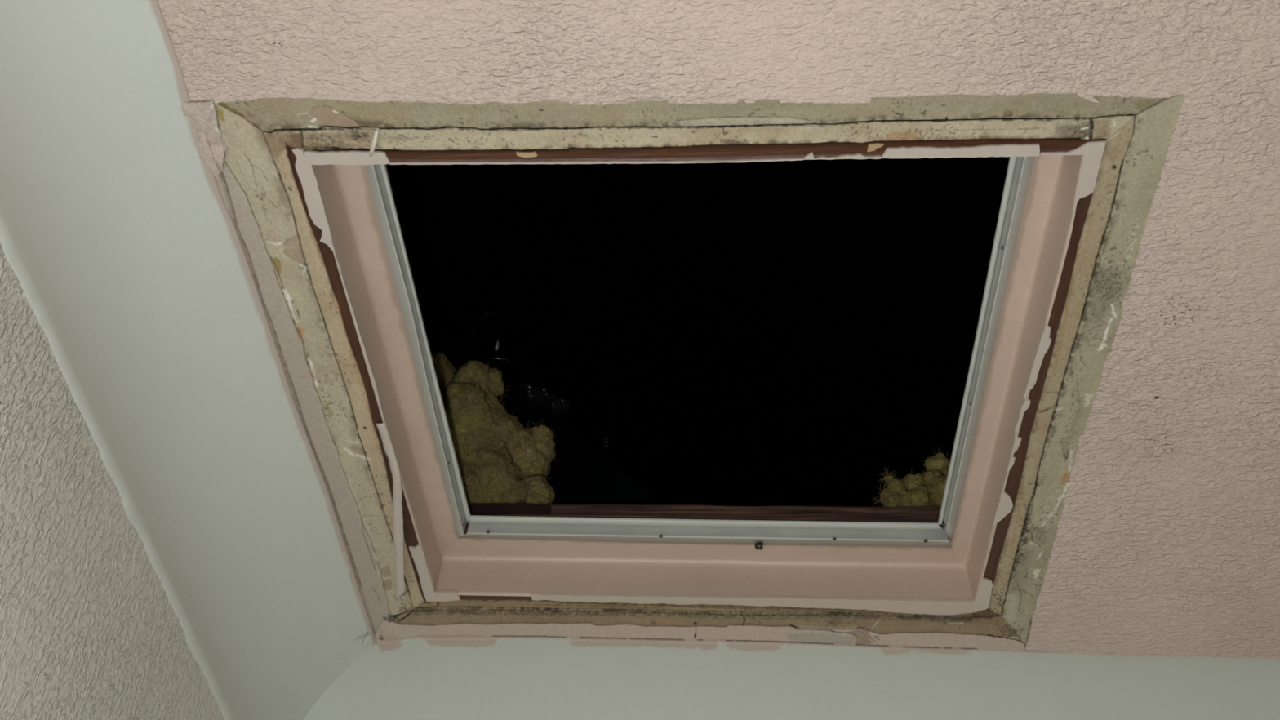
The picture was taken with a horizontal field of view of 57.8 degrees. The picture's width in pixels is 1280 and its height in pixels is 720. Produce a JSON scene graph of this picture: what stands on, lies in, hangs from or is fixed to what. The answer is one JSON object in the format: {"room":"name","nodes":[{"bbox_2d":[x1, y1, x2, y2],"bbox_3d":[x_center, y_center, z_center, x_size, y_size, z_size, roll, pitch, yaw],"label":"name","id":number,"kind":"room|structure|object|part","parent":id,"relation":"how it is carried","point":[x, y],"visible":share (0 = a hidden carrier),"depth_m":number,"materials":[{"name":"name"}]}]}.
{"room":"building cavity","nodes":[
{"label":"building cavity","id":0,"kind":"room"},
{"bbox_2d":[0,241,224,719],"bbox_3d":[-0.573,0.192,-0.314,0.100,2.420,2.750,0,-50,4],"label":"wall","id":1,"kind":"structure","parent":0,"point":[90,629],"depth_m":0.91,"materials":[{"name":"beige paint"}]},
{"bbox_2d":[0,0,376,719],"bbox_3d":[-0.411,-0.525,0.540,0.121,0.142,2.550,0,-50,4],"label":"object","id":2,"kind":"structure","parent":1,"relation":"attached to","point":[130,260],"depth_m":0.99,"materials":[{"name":"paint"}]},
{"bbox_2d":[353,625,377,648],"bbox_3d":[-0.310,0.311,1.305,0.031,0.024,0.033,0,-50,4],"label":"cobweb","id":3,"kind":"object","parent":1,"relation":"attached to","point":[368,625],"visible":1,"depth_m":1.31},
{"bbox_2d":[386,156,1009,506],"bbox_3d":[0.110,-0.847,1.796,4.600,2.350,6.200,0,-50,4],"label":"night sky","id":4,"kind":"structure","parent":0,"point":[799,332],"depth_m":3.41,"materials":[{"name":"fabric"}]},
{"bbox_2d":[156,0,1279,657],"bbox_3d":[0.358,-0.575,0.552,1.652,0.024,2.550,0,-50,4],"label":"ceiling","id":5,"kind":"structure","parent":0,"point":[1166,542],"depth_m":0.89,"materials":[{"name":"beige paint"}]},
{"bbox_2d":[262,114,1134,616],"bbox_3d":[0.055,0.020,1.114,0.677,0.133,0.599,0,-50,4],"label":"window frame","id":6,"kind":"structure","parent":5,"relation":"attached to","point":[1063,173],"depth_m":1.11,"materials":[{"name":"paint"}]},
{"bbox_2d":[368,127,379,156],"bbox_3d":[-0.208,-0.169,0.908,0.004,0.010,0.029,18,-52,-11],"label":"paint sliver","id":7,"kind":"object","parent":6,"relation":"attached to","point":[375,134],"visible":1,"depth_m":0.90,"materials":[{"name":"white paint"}]},
{"bbox_3d":[-0.248,0.160,1.177,0.020,0.022,0.243,3,-50,1],"label":"peeling paint strip","id":8,"kind":"part","parent":6,"relation":"part of","materials":[{"name":"white paint"}]},
{"bbox_2d":[215,93,1184,644],"bbox_3d":[0.047,0.052,1.095,0.755,0.017,0.686,0,-50,4],"label":"surround","id":9,"kind":"object","parent":5,"relation":"attached to","point":[248,154],"visible":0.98,"depth_m":0.96,"materials":[{"name":"paint"}]},
{"bbox_2d":[467,502,941,518],"bbox_3d":[0.157,0.226,1.332,1.350,0.128,0.044,0,-50,4],"label":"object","id":10,"kind":"object","parent":5,"relation":"attached to","point":[926,512],"visible":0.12,"depth_m":1.37,"materials":[{"name":"brown wood"}]},
{"bbox_2d":[431,351,557,504],"bbox_3d":[-0.212,0.107,1.484,0.230,0.237,0.140,36,-57,-24],"label":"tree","id":11,"kind":"object","parent":10,"relation":"on","point":[500,460],"visible":0.63,"depth_m":1.45,"materials":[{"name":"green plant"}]},
{"bbox_2d":[872,447,950,506],"bbox_3d":[0.345,0.152,1.428,0.121,0.116,0.076,23,-53,-15],"label":"insulation","id":12,"kind":"object","parent":10,"relation":"on","point":[926,488],"visible":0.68,"depth_m":1.41},
{"bbox_3d":[0.354,1.210,0.479,1.652,2.420,0.100,0,-50,4],"label":"wall","id":13,"kind":"structure","parent":0,"visible":0},
{"bbox_2d":[425,317,652,505],"bbox_3d":[-0.195,0.164,1.828,0.442,0.783,0.034,-4,-51,7],"label":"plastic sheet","id":14,"kind":"object","parent":13,"relation":"on","point":[580,473],"visible":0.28,"depth_m":1.82,"materials":[{"name":"black plastic"}]},
{"bbox_2d":[462,312,502,351],"bbox_3d":[-0.292,-0.056,2.196,0.070,0.141,0.030,0,-50,4],"label":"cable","id":15,"kind":"object","parent":14,"relation":"on","point":[488,313],"visible":0.98,"depth_m":2.19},
{"bbox_2d":[482,355,512,362],"bbox_3d":[-0.258,-0.003,2.072,0.060,0.014,0.011,8,-50,-3],"label":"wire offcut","id":16,"kind":"object","parent":14,"relation":"on","point":[482,356],"visible":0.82,"depth_m":2.07,"materials":[{"name":"black metal"}]},
{"bbox_2d":[515,382,571,415],"bbox_3d":[-0.166,0.066,1.951,0.111,0.089,0.050,0,-50,4],"label":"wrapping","id":17,"kind":"object","parent":14,"relation":"attached to","point":[559,406],"visible":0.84,"depth_m":1.94,"materials":[{"name":"black plastic"}]},
{"bbox_2d":[600,435,609,447],"bbox_3d":[-0.056,0.132,1.880,0.013,0.023,0.013,34,-56,-23],"label":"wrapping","id":18,"kind":"object","parent":14,"relation":"attached to","point":[605,442],"visible":1,"depth_m":1.88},
{"bbox_2d":[302,637,1279,719],"bbox_3d":[0.402,0.407,1.268,1.654,0.141,0.125,0,-50,4],"label":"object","id":19,"kind":"structure","parent":13,"relation":"attached to","point":[414,678],"depth_m":1.32,"materials":[{"name":"paint"}]}
]}

